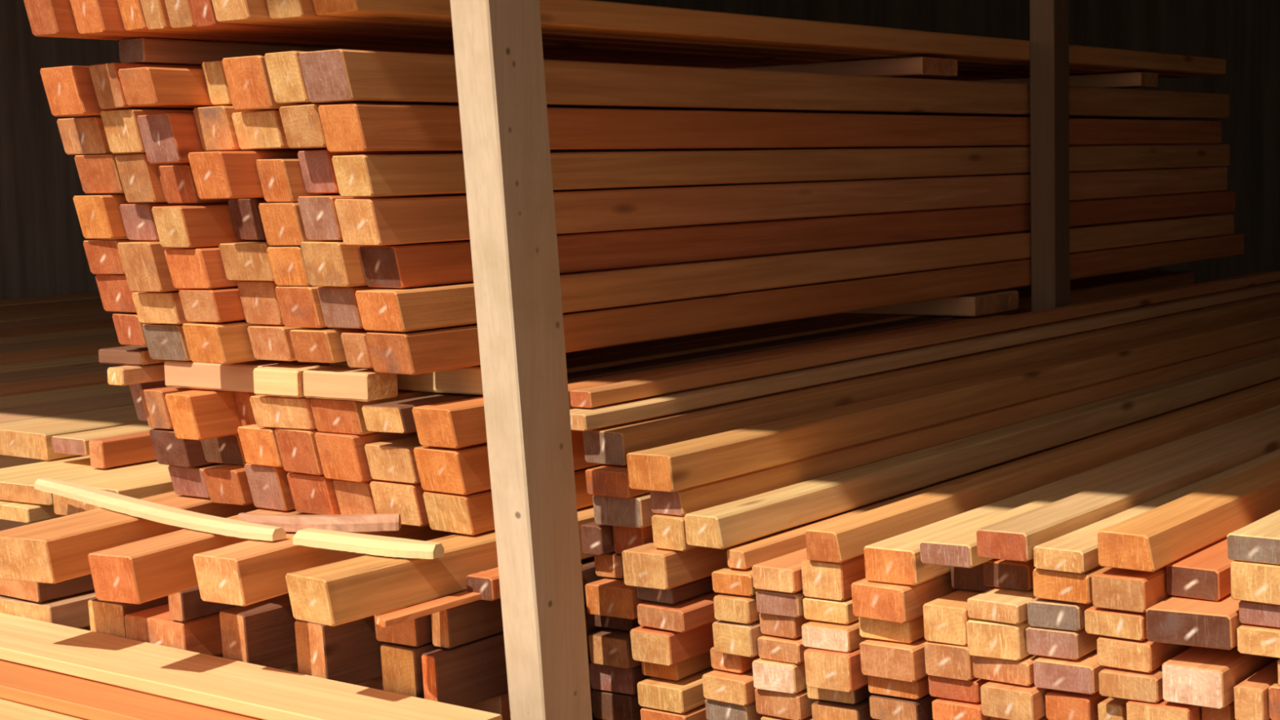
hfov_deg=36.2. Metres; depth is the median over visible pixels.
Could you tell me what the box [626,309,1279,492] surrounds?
sawn timber
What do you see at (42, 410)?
board
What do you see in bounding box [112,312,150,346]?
sawn timber
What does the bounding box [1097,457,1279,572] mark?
sawn timber
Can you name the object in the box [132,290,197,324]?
sawn timber
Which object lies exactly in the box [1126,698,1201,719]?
sawn timber
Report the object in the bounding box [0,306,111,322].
board
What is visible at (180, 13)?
sawn timber
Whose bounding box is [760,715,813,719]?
sawn timber
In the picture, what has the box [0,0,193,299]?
wall
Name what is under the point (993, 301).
board
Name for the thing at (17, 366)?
board
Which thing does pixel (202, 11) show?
sawn timber
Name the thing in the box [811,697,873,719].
sawn timber
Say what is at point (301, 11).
sawn timber
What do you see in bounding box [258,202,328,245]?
sawn timber
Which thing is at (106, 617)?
board
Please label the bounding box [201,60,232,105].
sawn timber
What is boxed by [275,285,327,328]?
sawn timber
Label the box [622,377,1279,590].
sawn timber
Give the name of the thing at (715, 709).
sawn timber
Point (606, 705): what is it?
sawn timber
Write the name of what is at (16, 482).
board
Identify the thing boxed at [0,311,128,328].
board
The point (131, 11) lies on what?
sawn timber
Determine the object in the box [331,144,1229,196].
sawn timber
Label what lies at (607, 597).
sawn timber
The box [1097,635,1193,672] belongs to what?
sawn timber
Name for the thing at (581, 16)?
sawn timber
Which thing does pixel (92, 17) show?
sawn timber
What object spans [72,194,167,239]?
sawn timber
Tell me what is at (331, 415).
sawn timber
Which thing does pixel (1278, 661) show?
sawn timber
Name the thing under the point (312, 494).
sawn timber
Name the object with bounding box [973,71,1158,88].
board
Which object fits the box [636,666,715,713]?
sawn timber
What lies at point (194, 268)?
sawn timber
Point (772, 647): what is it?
sawn timber
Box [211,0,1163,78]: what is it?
sawn timber
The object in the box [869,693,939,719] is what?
sawn timber
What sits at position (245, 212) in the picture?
sawn timber
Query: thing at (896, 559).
sawn timber
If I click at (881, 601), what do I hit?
sawn timber
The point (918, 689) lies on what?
sawn timber
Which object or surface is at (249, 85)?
sawn timber
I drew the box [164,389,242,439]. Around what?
sawn timber
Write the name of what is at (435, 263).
sawn timber
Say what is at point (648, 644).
sawn timber
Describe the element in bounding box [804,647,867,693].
sawn timber
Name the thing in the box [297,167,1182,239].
sawn timber
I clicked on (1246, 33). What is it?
wall
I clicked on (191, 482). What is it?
sawn timber
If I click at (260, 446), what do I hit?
sawn timber
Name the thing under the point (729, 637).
sawn timber
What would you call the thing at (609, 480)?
sawn timber
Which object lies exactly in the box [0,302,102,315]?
board
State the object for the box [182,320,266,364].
sawn timber
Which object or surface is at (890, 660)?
sawn timber
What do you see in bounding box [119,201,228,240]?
sawn timber
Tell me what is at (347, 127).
sawn timber
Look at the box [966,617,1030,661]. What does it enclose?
sawn timber
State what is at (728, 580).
sawn timber
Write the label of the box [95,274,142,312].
sawn timber
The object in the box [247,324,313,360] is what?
sawn timber
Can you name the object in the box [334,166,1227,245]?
sawn timber
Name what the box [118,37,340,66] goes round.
block
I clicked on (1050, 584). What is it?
sawn timber
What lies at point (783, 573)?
sawn timber
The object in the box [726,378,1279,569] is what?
sawn timber
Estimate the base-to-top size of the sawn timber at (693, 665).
0.036 m
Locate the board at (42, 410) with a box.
[0,391,133,423]
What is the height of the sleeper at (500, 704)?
0.199 m
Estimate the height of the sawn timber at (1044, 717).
0.038 m
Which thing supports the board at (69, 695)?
on the board at (9, 709)
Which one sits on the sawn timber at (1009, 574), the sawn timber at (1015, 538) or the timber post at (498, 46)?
the sawn timber at (1015, 538)
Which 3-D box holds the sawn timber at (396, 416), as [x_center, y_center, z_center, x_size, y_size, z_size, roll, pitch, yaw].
[0.198,0.002,4.261,0.087,0.048,2.208,2,6,36]
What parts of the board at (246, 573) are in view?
bark strip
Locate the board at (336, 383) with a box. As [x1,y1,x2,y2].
[302,365,397,401]
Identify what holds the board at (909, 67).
on the sawn timber at (70, 91)
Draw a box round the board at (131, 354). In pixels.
[98,345,167,364]
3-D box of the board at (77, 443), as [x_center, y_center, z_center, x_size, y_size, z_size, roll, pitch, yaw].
[-0.130,0.011,6.145,0.127,0.038,4.062,3,7,36]
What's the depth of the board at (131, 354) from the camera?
3.80 m
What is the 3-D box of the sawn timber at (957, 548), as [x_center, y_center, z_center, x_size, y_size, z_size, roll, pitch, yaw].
[1.653,0.112,4.641,0.087,0.036,4.056,2,6,36]
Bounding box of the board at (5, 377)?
[0,361,127,382]
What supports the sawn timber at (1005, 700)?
on the sawn timber at (1044, 717)
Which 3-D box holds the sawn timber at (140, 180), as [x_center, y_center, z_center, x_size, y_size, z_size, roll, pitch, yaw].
[0.270,-0.515,5.192,0.083,0.087,4.084,2,7,36]
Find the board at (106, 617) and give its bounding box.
[88,595,168,638]
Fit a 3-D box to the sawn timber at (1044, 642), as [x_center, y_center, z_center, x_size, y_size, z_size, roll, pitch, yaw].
[1.827,0.238,4.617,0.082,0.043,4.137,3,7,36]
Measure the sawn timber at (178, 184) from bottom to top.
0.069 m
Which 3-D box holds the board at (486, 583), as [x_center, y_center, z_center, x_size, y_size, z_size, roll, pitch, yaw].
[-0.214,0.369,3.315,0.055,0.040,0.183,3,7,36]
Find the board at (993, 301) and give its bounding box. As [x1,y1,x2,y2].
[840,290,1018,316]
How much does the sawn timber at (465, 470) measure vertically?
0.078 m
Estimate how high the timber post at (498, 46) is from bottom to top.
2.520 m
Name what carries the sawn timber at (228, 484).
on the board at (146, 570)
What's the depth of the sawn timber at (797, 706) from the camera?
3.26 m
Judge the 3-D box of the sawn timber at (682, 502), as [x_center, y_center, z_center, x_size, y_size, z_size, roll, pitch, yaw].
[1.228,0.055,4.960,0.068,0.044,4.054,2,7,36]
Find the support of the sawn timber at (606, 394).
on the sawn timber at (582, 419)
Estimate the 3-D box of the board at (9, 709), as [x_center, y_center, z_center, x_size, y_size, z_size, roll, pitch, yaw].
[-1.081,0.617,3.403,1.755,0.027,0.460,3,7,38]
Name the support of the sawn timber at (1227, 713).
on the sawn timber
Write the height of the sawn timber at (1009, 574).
0.041 m
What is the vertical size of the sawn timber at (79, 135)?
0.066 m
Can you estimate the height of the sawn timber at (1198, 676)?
0.058 m
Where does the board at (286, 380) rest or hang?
on the sawn timber at (269, 411)
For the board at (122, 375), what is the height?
0.034 m
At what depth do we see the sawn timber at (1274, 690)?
2.77 m
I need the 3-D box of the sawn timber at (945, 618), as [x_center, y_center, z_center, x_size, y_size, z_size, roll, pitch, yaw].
[1.666,0.224,4.688,0.073,0.061,4.090,3,7,36]
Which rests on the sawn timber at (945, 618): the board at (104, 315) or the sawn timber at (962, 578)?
the sawn timber at (962, 578)
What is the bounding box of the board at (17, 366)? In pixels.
[0,353,98,373]
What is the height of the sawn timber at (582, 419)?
0.030 m
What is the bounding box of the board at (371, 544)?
[293,528,444,559]
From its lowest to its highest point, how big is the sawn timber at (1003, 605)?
0.032 m
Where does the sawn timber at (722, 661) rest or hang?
on the sawn timber at (736, 688)
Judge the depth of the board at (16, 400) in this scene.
5.47 m
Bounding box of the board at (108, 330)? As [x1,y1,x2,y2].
[0,326,115,344]
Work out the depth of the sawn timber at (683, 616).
3.37 m
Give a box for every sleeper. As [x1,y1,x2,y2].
[0,518,53,530]
[80,626,511,719]
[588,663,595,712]
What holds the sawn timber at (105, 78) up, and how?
on the sawn timber at (122, 129)
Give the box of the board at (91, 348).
[0,341,139,364]
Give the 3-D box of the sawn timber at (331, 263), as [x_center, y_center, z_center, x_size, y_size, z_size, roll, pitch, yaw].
[0.646,-0.349,4.972,0.093,0.078,4.071,3,7,36]
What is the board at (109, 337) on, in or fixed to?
on the board
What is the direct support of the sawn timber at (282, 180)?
on the sawn timber at (282, 223)
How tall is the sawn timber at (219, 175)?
0.081 m
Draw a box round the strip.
[34,477,286,541]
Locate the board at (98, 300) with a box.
[0,297,102,310]
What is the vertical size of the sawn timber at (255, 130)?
0.064 m
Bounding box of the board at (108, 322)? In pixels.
[0,318,115,337]
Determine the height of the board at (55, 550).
0.081 m
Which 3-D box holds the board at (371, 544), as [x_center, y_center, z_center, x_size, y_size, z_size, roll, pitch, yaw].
[-0.449,0.303,3.252,0.298,0.022,0.064,3,7,36]
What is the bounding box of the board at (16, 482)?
[0,455,160,505]
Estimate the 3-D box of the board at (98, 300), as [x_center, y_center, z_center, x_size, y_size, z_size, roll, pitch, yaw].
[-3.290,-0.193,9.242,0.356,0.050,5.600,3,7,36]
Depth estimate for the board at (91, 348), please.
6.83 m
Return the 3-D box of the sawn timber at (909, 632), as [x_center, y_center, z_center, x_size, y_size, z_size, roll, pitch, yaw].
[1.585,0.240,4.769,0.092,0.039,4.097,3,7,36]
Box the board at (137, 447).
[88,431,156,468]
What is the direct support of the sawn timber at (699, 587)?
on the sawn timber at (683, 616)
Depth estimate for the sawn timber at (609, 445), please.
4.15 m
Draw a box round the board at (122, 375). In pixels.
[106,360,306,386]
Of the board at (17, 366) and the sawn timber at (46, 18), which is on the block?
the sawn timber at (46, 18)
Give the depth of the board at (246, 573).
3.32 m
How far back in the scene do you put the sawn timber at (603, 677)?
3.48 m
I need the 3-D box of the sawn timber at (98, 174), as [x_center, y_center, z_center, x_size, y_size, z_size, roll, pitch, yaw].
[0.176,-0.529,5.254,0.106,0.071,4.058,3,7,36]
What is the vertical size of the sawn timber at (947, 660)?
0.055 m
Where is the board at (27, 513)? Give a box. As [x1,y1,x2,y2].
[0,499,65,523]
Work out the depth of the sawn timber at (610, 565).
3.48 m
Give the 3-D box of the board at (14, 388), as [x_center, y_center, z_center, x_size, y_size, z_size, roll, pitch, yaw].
[-0.576,-0.092,7.357,0.257,0.049,5.600,3,7,36]
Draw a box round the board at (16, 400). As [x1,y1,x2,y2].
[0,382,130,408]
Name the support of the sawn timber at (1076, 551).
on the sawn timber at (1050, 584)
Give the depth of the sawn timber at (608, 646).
3.45 m
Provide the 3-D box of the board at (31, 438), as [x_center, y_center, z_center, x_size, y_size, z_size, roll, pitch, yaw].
[-0.343,0.016,6.263,0.284,0.064,3.971,3,7,36]
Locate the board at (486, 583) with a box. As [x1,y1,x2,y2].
[466,567,500,600]
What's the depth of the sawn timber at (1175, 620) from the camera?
2.79 m
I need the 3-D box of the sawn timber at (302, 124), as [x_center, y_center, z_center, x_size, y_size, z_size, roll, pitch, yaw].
[0.630,-0.577,4.915,0.091,0.070,4.107,2,7,36]
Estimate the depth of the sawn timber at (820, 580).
3.17 m
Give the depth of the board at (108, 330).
7.74 m
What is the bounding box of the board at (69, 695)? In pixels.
[0,659,262,719]
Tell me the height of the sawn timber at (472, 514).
0.070 m
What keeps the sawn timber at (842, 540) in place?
on the sawn timber at (820, 580)
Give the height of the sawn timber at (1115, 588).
0.050 m
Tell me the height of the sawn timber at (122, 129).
0.077 m
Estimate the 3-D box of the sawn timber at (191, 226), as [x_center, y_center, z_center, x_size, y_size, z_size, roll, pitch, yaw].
[0.355,-0.422,5.109,0.079,0.074,4.076,3,7,36]
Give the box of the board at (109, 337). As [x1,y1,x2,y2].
[0,332,118,353]
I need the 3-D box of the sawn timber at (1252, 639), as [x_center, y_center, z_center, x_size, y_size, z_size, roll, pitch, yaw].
[2.052,0.209,4.367,0.075,0.040,4.050,2,6,36]
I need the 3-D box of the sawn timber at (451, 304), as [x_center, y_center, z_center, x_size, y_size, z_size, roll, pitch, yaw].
[0.749,-0.269,4.927,0.099,0.069,4.081,3,7,36]
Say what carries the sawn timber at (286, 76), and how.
on the sawn timber at (302, 124)
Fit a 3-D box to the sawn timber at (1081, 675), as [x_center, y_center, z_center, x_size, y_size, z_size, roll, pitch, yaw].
[1.815,0.290,4.568,0.095,0.044,4.046,3,7,36]
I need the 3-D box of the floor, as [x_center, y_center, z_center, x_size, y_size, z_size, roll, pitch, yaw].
[-2.045,0.797,4.057,20.000,0.100,16.000,3,7,36]
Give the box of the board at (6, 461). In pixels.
[0,454,80,468]
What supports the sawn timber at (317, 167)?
on the sawn timber at (320, 220)
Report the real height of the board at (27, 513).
0.036 m
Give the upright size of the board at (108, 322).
0.049 m
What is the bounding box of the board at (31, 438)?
[0,404,147,460]
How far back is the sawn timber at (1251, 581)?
2.73 m
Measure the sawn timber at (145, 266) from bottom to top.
0.092 m
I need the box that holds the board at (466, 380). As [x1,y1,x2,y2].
[329,360,483,395]
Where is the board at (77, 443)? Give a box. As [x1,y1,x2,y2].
[51,422,152,455]
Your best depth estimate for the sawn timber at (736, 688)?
3.31 m
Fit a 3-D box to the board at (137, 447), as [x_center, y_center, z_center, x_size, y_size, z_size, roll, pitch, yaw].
[-0.631,0.119,5.263,0.049,0.064,2.056,3,7,36]
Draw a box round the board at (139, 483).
[52,464,174,515]
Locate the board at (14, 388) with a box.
[0,370,107,396]
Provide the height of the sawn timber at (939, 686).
0.034 m
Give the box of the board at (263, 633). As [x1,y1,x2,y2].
[219,593,297,668]
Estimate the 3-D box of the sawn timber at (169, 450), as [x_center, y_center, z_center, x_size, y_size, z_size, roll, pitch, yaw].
[0.292,-0.018,5.460,0.098,0.071,4.144,3,7,36]
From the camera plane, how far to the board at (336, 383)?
3.43 m
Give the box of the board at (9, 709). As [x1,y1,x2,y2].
[0,697,87,719]
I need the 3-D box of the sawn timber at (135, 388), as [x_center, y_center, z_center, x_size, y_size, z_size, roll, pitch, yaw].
[0.176,-0.111,5.680,0.035,0.099,4.149,3,7,36]
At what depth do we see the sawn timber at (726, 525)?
3.94 m
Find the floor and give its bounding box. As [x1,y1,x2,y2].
[0,594,598,719]
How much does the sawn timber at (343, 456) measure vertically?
0.086 m
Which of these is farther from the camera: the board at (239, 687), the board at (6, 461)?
the board at (6, 461)
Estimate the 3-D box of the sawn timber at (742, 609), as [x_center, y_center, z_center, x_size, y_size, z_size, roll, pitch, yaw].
[1.358,0.227,4.929,0.069,0.042,4.131,3,7,36]
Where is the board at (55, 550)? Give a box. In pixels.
[0,491,262,583]
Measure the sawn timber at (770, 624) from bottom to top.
0.038 m
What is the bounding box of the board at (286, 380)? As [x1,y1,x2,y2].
[253,364,327,397]
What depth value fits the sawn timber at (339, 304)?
3.38 m
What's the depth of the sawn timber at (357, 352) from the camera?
3.40 m
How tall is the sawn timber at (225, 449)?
0.061 m
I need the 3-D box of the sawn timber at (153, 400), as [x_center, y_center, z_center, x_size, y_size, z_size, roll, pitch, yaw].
[0.254,-0.092,5.418,0.062,0.078,4.086,2,6,36]
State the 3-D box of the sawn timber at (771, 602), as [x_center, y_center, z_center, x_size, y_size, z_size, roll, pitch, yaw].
[1.416,0.214,4.864,0.079,0.039,4.082,3,7,36]
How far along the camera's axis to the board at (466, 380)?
3.51 m
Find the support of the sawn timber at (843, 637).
on the sawn timber at (828, 669)
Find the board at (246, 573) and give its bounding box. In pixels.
[192,512,458,606]
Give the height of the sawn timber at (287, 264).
0.069 m
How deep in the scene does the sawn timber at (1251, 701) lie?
2.78 m
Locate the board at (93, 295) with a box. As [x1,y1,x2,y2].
[0,292,101,306]
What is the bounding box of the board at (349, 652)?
[294,615,386,684]
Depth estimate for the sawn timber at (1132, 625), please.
2.86 m
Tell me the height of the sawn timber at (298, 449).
0.083 m
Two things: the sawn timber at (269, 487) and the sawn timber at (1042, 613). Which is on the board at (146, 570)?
the sawn timber at (269, 487)
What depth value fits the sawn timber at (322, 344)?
3.43 m
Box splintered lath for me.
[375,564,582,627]
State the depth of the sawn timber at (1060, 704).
2.96 m
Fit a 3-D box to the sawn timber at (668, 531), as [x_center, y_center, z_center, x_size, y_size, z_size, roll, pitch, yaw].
[1.247,0.106,4.980,0.068,0.058,4.111,2,7,36]
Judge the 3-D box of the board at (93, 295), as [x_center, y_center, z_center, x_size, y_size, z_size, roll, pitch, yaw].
[-3.565,-0.217,9.475,0.356,0.050,5.600,3,7,36]
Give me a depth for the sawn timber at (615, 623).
3.49 m
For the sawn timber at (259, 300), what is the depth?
3.51 m
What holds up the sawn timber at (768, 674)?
on the sawn timber at (797, 706)
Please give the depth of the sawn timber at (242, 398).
3.69 m
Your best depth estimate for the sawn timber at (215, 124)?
3.40 m
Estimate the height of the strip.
0.020 m
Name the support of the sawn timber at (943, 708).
on the sawn timber
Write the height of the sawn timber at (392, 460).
0.066 m
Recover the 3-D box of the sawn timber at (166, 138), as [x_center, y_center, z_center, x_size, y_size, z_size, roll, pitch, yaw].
[0.340,-0.572,5.049,0.091,0.084,4.066,2,6,36]
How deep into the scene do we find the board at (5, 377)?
6.13 m
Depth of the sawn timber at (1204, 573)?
2.87 m
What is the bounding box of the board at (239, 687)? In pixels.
[0,612,502,719]
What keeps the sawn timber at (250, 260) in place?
on the sawn timber at (259, 300)
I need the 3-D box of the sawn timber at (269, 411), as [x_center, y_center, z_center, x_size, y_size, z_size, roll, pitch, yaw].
[0.563,-0.095,5.212,0.138,0.058,4.168,2,6,36]
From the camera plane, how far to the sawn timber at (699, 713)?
3.40 m
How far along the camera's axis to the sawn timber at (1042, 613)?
2.94 m
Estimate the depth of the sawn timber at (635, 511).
3.40 m
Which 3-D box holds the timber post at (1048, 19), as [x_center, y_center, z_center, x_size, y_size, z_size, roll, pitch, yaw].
[1.087,-0.839,5.204,0.074,2.780,0.114,3,7,36]
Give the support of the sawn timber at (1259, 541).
on the sawn timber at (1251, 581)
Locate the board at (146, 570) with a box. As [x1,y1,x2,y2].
[88,507,318,604]
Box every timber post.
[449,0,592,719]
[1029,0,1070,311]
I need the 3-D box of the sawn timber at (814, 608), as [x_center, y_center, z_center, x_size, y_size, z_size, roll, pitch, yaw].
[1.501,0.219,4.837,0.082,0.036,4.114,3,7,36]
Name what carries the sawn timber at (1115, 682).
on the sawn timber at (1112, 708)
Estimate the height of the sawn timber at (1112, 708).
0.041 m
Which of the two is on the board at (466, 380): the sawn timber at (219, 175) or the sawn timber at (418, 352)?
the sawn timber at (418, 352)
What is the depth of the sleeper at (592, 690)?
3.93 m
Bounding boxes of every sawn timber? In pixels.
[23,0,977,80]
[40,66,117,116]
[57,116,146,155]
[70,0,1006,79]
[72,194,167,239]
[74,155,124,193]
[83,238,146,274]
[88,62,202,110]
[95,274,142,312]
[100,109,194,153]
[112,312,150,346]
[115,154,190,202]
[117,0,1013,79]
[117,240,185,292]
[118,66,232,106]
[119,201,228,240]
[128,362,329,421]
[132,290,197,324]
[137,113,311,163]
[139,364,329,429]
[140,0,1026,78]
[142,323,191,360]
[149,428,214,467]
[151,204,266,248]
[157,164,264,203]
[164,0,1030,77]
[164,245,238,288]
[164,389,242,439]
[168,462,229,497]
[178,286,245,322]
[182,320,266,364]
[187,151,298,199]
[189,0,1073,75]
[193,106,327,151]
[200,434,247,465]
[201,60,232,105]
[203,463,253,505]
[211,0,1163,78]
[218,240,290,281]
[222,55,1158,119]
[227,198,297,239]
[231,110,327,150]
[234,391,256,426]
[237,280,284,324]
[237,423,283,466]
[244,463,295,511]
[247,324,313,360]
[249,270,1164,430]
[255,159,340,202]
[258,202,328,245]
[264,50,1169,119]
[266,0,1196,78]
[266,245,311,285]
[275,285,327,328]
[275,427,324,475]
[279,104,329,148]
[286,471,341,515]
[289,327,365,363]
[297,144,1181,193]
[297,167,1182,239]
[298,48,1229,119]
[300,240,367,287]
[310,271,1194,435]
[312,0,1226,75]
[314,431,417,482]
[316,214,1200,328]
[318,103,1221,152]
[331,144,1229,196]
[333,479,377,514]
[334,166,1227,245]
[340,330,381,368]
[355,214,1234,332]
[358,190,1235,288]
[361,315,975,433]
[364,435,422,484]
[365,233,1244,374]
[369,480,429,526]
[412,315,1008,448]
[413,430,603,495]
[422,463,607,535]
[569,269,1279,408]
[569,280,1279,431]
[580,521,614,555]
[582,292,1279,466]
[585,464,649,497]
[585,577,648,619]
[586,611,641,631]
[588,627,641,669]
[589,661,651,695]
[591,689,644,719]
[592,492,658,528]
[594,551,623,578]
[612,524,653,554]
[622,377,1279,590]
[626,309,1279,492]
[630,620,717,666]
[636,575,713,604]
[636,591,721,632]
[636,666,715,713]
[640,704,707,719]
[641,651,711,680]
[649,336,1279,515]
[651,513,699,551]
[684,351,1279,549]
[702,668,755,706]
[705,698,765,719]
[710,646,759,673]
[711,566,759,596]
[712,619,765,657]
[713,593,759,624]
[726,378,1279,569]
[751,547,807,593]
[752,657,806,693]
[755,589,807,617]
[755,688,819,719]
[757,634,810,664]
[759,613,812,638]
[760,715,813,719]
[800,554,866,600]
[801,619,869,652]
[802,596,858,624]
[804,381,1279,563]
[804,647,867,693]
[806,684,875,704]
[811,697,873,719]
[851,571,959,623]
[858,615,924,643]
[859,636,928,682]
[863,404,1279,585]
[867,675,929,699]
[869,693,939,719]
[920,414,1279,568]
[923,589,984,645]
[924,640,974,680]
[928,675,991,702]
[932,697,990,719]
[950,563,995,591]
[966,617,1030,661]
[967,586,1035,624]
[972,654,1042,685]
[976,419,1279,561]
[980,680,1051,719]
[982,558,1035,590]
[990,715,1048,719]
[1026,597,1093,631]
[1026,626,1101,659]
[1032,565,1109,604]
[1033,448,1279,573]
[1033,648,1106,694]
[1044,689,1108,719]
[1084,605,1146,640]
[1091,537,1223,613]
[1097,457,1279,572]
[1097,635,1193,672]
[1097,697,1130,719]
[1098,666,1163,702]
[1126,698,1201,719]
[1146,593,1244,649]
[1161,645,1278,709]
[1166,537,1233,600]
[1201,701,1235,719]
[1226,509,1279,564]
[1230,560,1279,605]
[1233,657,1279,719]
[1236,623,1279,657]
[1238,600,1279,627]
[1268,681,1279,719]
[1277,658,1279,685]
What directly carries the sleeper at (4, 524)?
on the floor
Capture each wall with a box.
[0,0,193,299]
[595,0,1279,284]
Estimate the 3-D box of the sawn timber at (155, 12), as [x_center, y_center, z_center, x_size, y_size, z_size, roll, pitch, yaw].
[0.381,-0.789,5.000,0.046,0.073,4.161,2,7,36]
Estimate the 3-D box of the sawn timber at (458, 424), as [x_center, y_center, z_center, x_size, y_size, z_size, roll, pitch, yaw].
[0.291,0.014,4.197,0.090,0.069,2.209,2,6,36]
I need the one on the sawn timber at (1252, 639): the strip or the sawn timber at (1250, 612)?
the sawn timber at (1250, 612)
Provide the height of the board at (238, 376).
0.050 m
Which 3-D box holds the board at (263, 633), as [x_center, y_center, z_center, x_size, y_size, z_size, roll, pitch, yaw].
[-0.347,0.448,4.024,0.068,0.116,1.303,3,7,36]
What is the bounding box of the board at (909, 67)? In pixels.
[731,57,957,78]
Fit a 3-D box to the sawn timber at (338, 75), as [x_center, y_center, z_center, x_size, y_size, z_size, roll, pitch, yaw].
[0.697,-0.650,4.846,0.099,0.081,4.154,2,7,36]
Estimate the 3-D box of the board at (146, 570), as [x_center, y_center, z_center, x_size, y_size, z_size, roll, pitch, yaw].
[-0.630,0.313,3.782,0.095,0.084,1.139,1,6,27]
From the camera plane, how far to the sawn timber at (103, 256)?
3.69 m
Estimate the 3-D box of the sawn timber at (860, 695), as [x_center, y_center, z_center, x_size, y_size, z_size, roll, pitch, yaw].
[1.522,0.357,4.884,0.091,0.029,4.139,2,6,36]
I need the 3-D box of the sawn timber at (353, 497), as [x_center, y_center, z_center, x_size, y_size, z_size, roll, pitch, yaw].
[0.689,0.062,5.199,0.088,0.071,4.139,2,7,36]
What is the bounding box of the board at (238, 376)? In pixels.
[164,360,292,392]
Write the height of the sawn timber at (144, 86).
0.063 m
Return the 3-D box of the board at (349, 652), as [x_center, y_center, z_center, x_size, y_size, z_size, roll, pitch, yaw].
[-0.208,0.455,3.872,0.070,0.124,1.232,3,7,36]
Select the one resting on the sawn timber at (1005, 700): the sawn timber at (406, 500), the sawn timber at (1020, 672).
the sawn timber at (1020, 672)
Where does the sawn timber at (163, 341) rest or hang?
on the board at (238, 376)
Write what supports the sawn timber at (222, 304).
on the sawn timber at (226, 342)
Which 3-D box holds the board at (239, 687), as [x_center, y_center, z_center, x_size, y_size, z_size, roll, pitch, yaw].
[-0.961,0.543,3.565,1.755,0.024,0.180,3,7,38]
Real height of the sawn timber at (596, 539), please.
0.054 m

